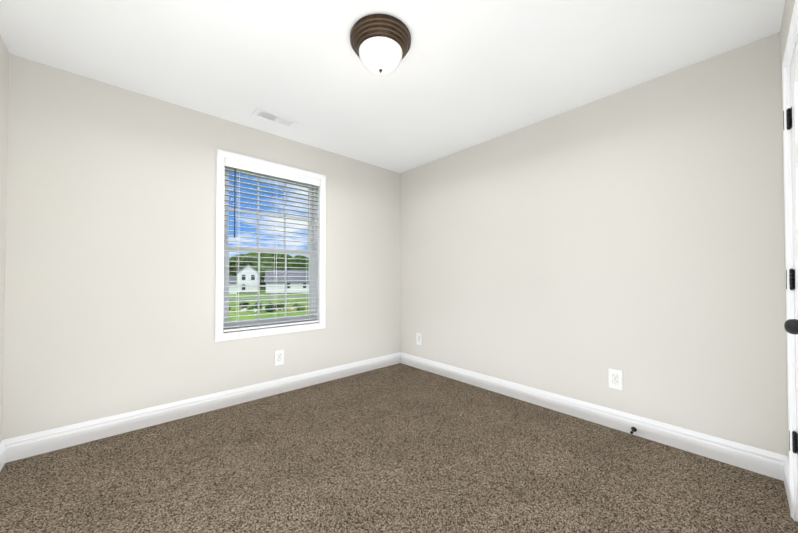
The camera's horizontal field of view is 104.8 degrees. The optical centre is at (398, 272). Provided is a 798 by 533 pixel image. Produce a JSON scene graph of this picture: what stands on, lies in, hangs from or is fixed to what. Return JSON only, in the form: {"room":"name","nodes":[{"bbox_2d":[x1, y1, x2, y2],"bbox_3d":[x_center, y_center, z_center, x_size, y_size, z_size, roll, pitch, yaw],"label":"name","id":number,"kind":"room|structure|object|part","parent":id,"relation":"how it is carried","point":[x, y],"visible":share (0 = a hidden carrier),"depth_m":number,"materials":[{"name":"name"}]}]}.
{"room":"empty bedroom","nodes":[
{"label":"empty bedroom","id":0,"kind":"room"},
{"bbox_2d":[0,36,8,441],"bbox_3d":[-1.366,-0.116,0.628,0.160,2.440,3.090,1,-1,-42],"label":"wall","id":1,"kind":"structure","parent":0,"point":[4,76],"depth_m":1.78,"materials":[{"name":"paint"}]},
{"bbox_2d":[0,440,5,470],"bbox_3d":[-1.301,1.038,0.670,0.016,0.134,3.090,1,-1,-42],"label":"baseboard","id":2,"kind":"structure","parent":1,"relation":"attached to","point":[2,454],"depth_m":1.78,"materials":[{"name":"white wood"}]},
{"bbox_2d":[2,53,399,439],"bbox_3d":[-1.216,-0.082,2.953,3.500,2.440,0.160,1,-1,-42],"label":"wall","id":3,"kind":"structure","parent":0,"point":[110,268],"depth_m":2.23,"materials":[{"name":"paint"}]},
{"bbox_2d":[3,352,399,462],"bbox_3d":[-1.157,1.069,2.871,3.180,0.134,0.016,1,-1,-42],"label":"baseboard","id":4,"kind":"structure","parent":3,"relation":"attached to","point":[30,445],"depth_m":2.33,"materials":[{"name":"white wood"}]},
{"bbox_2d":[215,148,325,341],"bbox_3d":[-1.201,-0.227,2.954,1.013,1.614,0.176,1,-1,-42],"label":"window","id":5,"kind":"structure","parent":3,"relation":"in","point":[220,317],"depth_m":2.88,"materials":[{"name":"white"}]},
{"bbox_3d":[-1.247,-0.568,3.011,0.833,0.752,0.030,1,-1,-42],"label":"window sash","id":6,"kind":"part","parent":5,"relation":"part of","materials":[{"name":"white plastic"}]},
{"bbox_3d":[-1.252,-0.571,3.016,0.771,0.684,0.003,1,-1,-42],"label":"sash glass","id":7,"kind":"part","parent":5,"relation":"part of","materials":[{"name":"clear glass"}]},
{"bbox_3d":[-1.226,0.129,2.977,0.833,0.722,0.030,1,-1,-42],"label":"window sash","id":8,"kind":"part","parent":5,"relation":"part of","materials":[{"name":"white plastic"}]},
{"bbox_3d":[-1.231,0.127,2.983,0.771,0.643,0.003,1,-1,-42],"label":"sash glass","id":9,"kind":"part","parent":5,"relation":"part of","materials":[{"name":"clear glass"}]},
{"bbox_3d":[-1.235,-0.227,2.993,0.911,1.512,0.074,1,-1,-42],"label":"vinyl frame","id":10,"kind":"part","parent":5,"relation":"part of","materials":[{"name":"white plastic"}]},
{"bbox_2d":[223,157,320,333],"bbox_3d":[-1.186,-0.228,2.938,0.912,1.513,0.094,1,-1,-42],"label":"liner","id":11,"kind":"object","parent":5,"relation":"attached to","point":[318,199],"visible":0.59,"depth_m":3.21,"materials":[{"name":"white"}]},
{"bbox_2d":[225,158,319,186],"bbox_3d":[-1.175,-0.940,2.937,0.883,0.066,0.060,1,-1,-42],"label":"blind valance","id":12,"kind":"object","parent":5,"relation":"attached to","point":[230,163],"visible":0.89,"depth_m":2.87,"materials":[{"name":"white plastic"}]},
{"bbox_2d":[234,169,235,237],"bbox_3d":[-1.427,-0.603,2.667,0.011,0.605,0.010,1,-1,-42],"label":"blind wand","id":13,"kind":"object","parent":12,"relation":"hanging from","point":[234,200],"visible":1,"depth_m":2.66,"materials":[{"name":"grey"}]},
{"bbox_2d":[236,173,239,327],"bbox_3d":[-1.404,-0.219,2.689,0.002,1.414,0.002,1,-1,-42],"label":"blind cord","id":14,"kind":"object","parent":12,"relation":"hanging from","point":[237,173],"depth_m":2.72,"materials":[{"name":"white fabric"}]},
{"bbox_2d":[274,220,274,273],"bbox_3d":[-1.196,-0.215,2.949,0.002,1.414,0.002,1,-1,-42],"label":"blind cord","id":15,"kind":"object","parent":12,"relation":"hanging from","point":[274,261],"depth_m":2.95,"materials":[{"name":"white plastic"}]},
{"bbox_2d":[276,230,276,294],"bbox_3d":[-1.160,-0.216,2.909,0.002,1.414,0.002,1,-1,-42],"label":"blind cord","id":16,"kind":"object","parent":12,"relation":"hanging from","point":[276,230],"depth_m":2.91,"materials":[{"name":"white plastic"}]},
{"bbox_2d":[306,277,306,320],"bbox_3d":[-0.953,-0.212,3.169,0.002,1.414,0.002,1,-1,-42],"label":"blind cord","id":17,"kind":"object","parent":12,"relation":"hanging from","point":[306,277],"depth_m":3.16,"materials":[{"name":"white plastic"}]},
{"bbox_2d":[275,349,283,365],"bbox_3d":[-1.131,0.802,2.905,0.086,0.142,0.005,1,-1,-42],"label":"outlet","id":18,"kind":"object","parent":3,"relation":"attached to","point":[277,352],"visible":1,"depth_m":2.90,"materials":[{"name":"white plastic"}]},
{"bbox_2d":[0,0,784,172],"bbox_3d":[-0.127,-1.380,1.765,3.580,0.120,3.490,1,-1,-42],"label":"ceiling","id":19,"kind":"structure","parent":0,"point":[465,74],"depth_m":1.86,"materials":[{"name":"paint"}]},
{"bbox_2d":[252,107,298,128],"bbox_3d":[-1.042,-1.303,2.601,0.345,0.016,0.150,1,-1,-42],"label":"ceiling vent","id":20,"kind":"object","parent":19,"relation":"in","point":[282,121],"visible":1,"depth_m":2.60,"materials":[{"name":"white metal"}]},
{"bbox_2d":[350,14,410,75],"bbox_3d":[-0.103,-1.223,1.733,0.340,0.194,0.340,1,-1,-42],"label":"ceiling light","id":21,"kind":"object","parent":19,"relation":"attached to","point":[380,44],"visible":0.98,"depth_m":1.64,"materials":[{"name":"white glass"}]},
{"bbox_2d":[0,363,797,532],"bbox_3d":[0.007,1.178,1.580,3.580,0.120,3.890,1,-1,-42],"label":"floor","id":22,"kind":"structure","parent":0,"point":[399,448],"depth_m":1.70,"materials":[{"name":"carpet"}]},
{"bbox_2d":[400,32,787,455],"bbox_3d":[1.113,-0.084,2.866,0.160,2.440,3.090,1,-1,-42],"label":"wall","id":23,"kind":"structure","parent":0,"point":[635,234],"depth_m":2.17,"materials":[{"name":"paint"}]},
{"bbox_2d":[416,333,421,344],"bbox_3d":[0.239,0.798,3.697,0.007,0.142,0.086,1,-1,-42],"label":"electrical outlet","id":24,"kind":"object","parent":23,"relation":"attached to","point":[418,338],"visible":1,"depth_m":3.69,"materials":[{"name":"white plastic"}]},
{"bbox_2d":[400,352,785,480],"bbox_3d":[1.048,1.068,2.791,0.016,0.134,3.090,1,-1,-42],"label":"baseboard","id":25,"kind":"structure","parent":23,"relation":"attached to","point":[757,460],"depth_m":2.15,"materials":[{"name":"white wood"}]},
{"bbox_2d":[630,427,636,433],"bbox_3d":[1.603,1.086,2.106,0.078,0.032,0.032,1,-1,-42],"label":"door stop","id":26,"kind":"object","parent":25,"relation":"attached to","point":[633,429],"visible":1,"depth_m":2.12,"materials":[{"name":"black metal"}]},
{"bbox_2d":[608,368,622,389],"bbox_3d":[1.568,0.770,2.224,0.007,0.142,0.086,1,-1,-42],"label":"electrical outlet","id":27,"kind":"object","parent":23,"relation":"attached to","point":[615,376],"visible":1,"depth_m":2.22,"materials":[{"name":"white plastic"}]},
{"bbox_2d":[780,0,794,458],"bbox_3d":[0.947,0.383,0.550,3.500,3.440,0.115,1,-1,-42],"label":"wall","id":28,"kind":"structure","parent":0,"point":[787,16],"depth_m":1.62,"materials":[{"name":"paint"}]},
{"bbox_2d":[783,456,789,507],"bbox_3d":[1.952,1.050,1.536,0.355,0.134,0.016,1,-1,-42],"label":"baseboard","id":29,"kind":"structure","parent":28,"relation":"attached to","point":[786,475],"depth_m":1.55,"materials":[{"name":"white wood"}]},
{"bbox_2d":[782,0,797,521],"bbox_3d":[1.527,0.316,1.087,0.892,2.628,0.133,1,-1,-42],"label":"door frame","id":30,"kind":"structure","parent":28,"relation":"attached to","point":[790,43],"depth_m":1.40,"materials":[{"name":"white wood"}]},
{"bbox_2d":[783,41,797,453],"bbox_3d":[1.503,0.083,1.123,0.771,2.032,0.058,1,-1,-42],"label":"door","id":31,"kind":"structure","parent":28,"relation":"in","point":[794,85],"depth_m":1.34,"materials":[{"name":"white wood"}]},
{"bbox_3d":[1.767,0.030,1.385,0.030,1.557,0.023,1,-1,-42],"label":"door hinges","id":32,"kind":"part","parent":31,"relation":"part of","materials":[{"name":"black metal"}]},
{"bbox_2d":[784,319,797,334],"bbox_3d":[1.233,0.167,0.935,0.067,0.067,0.074,1,-1,-42],"label":"door knob","id":33,"kind":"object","parent":31,"relation":"attached to","point":[790,326],"depth_m":0.94,"materials":[{"name":"black metal"}]},
{"label":"outside","id":34,"kind":"structure","parent":0,"visible":0},
{"bbox_2d":[229,287,308,320],"bbox_3d":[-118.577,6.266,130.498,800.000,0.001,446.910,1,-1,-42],"label":"lawn","id":35,"kind":"structure","parent":34,"point":[291,301],"depth_m":44.45,"materials":[{"name":"green plant"}]},
{"bbox_2d":[229,265,236,276],"bbox_3d":[-55.290,1.049,98.713,11.403,9.523,9.798,1,-1,-42],"label":"tree","id":36,"kind":"object","parent":35,"relation":"on","point":[232,273],"depth_m":95.52,"materials":[{"name":"green plant"}]},
{"bbox_2d":[229,264,260,293],"bbox_3d":[-43.593,1.694,84.336,9.850,7.820,9.750,0,-1,-26],"label":"house","id":37,"kind":"structure","parent":35,"relation":"on","point":[251,278],"depth_m":81.07,"materials":[{"name":"white"}]},
{"bbox_2d":[229,253,275,283],"bbox_3d":[-45.337,-0.441,97.663,14.423,12.473,16.140,1,-1,-42],"label":"tree","id":38,"kind":"object","parent":35,"relation":"on","point":[253,259],"depth_m":94.05,"materials":[{"name":"green plant"}]},
{"bbox_2d":[229,296,308,299],"bbox_3d":[-24.444,5.319,65.463,120.000,0.030,5.000,0,-1,-20],"label":"road","id":39,"kind":"structure","parent":35,"relation":"on","point":[267,298],"depth_m":62.86,"materials":[{"name":"grey"}]},
{"bbox_2d":[229,300,308,311],"bbox_3d":[-16.058,4.472,42.890,43.400,1.437,9.207,0,-1,-20],"label":"garden","id":40,"kind":"object","parent":35,"relation":"on","point":[268,307],"depth_m":40.82,"materials":[{"name":"green plant"}]},
{"bbox_2d":[260,253,287,289],"bbox_3d":[-43.840,-1.035,102.583,15.338,13.802,14.049,1,-1,-42],"label":"tree","id":41,"kind":"object","parent":35,"relation":"on","point":[281,256],"depth_m":100.51,"materials":[{"name":"green plant"}]},
{"bbox_2d":[269,255,296,269],"bbox_3d":[-38.429,-0.015,104.267,14.039,11.809,12.597,1,-1,-42],"label":"tree","id":42,"kind":"object","parent":35,"relation":"on","point":[292,263],"depth_m":98.99,"materials":[{"name":"green plant"}]},
{"bbox_2d":[264,270,308,294],"bbox_3d":[-27.844,2.401,81.278,13.700,6.320,9.200,0,-1,-19],"label":"house","id":43,"kind":"structure","parent":35,"relation":"on","point":[281,280],"depth_m":77.45,"materials":[{"name":"white"}]},
{"bbox_2d":[290,261,308,269],"bbox_3d":[-32.883,0.730,105.313,12.992,10.349,14.560,1,-1,-42],"label":"tree","id":44,"kind":"object","parent":35,"relation":"on","point":[305,266],"depth_m":99.49,"materials":[{"name":"green plant"}]},
{"bbox_2d":[294,255,308,262],"bbox_3d":[-36.950,-0.250,107.665,15.594,12.376,13.984,1,-1,-42],"label":"tree","id":45,"kind":"object","parent":35,"relation":"on","point":[298,258],"depth_m":104.91,"materials":[{"name":"green plant"}]}
]}

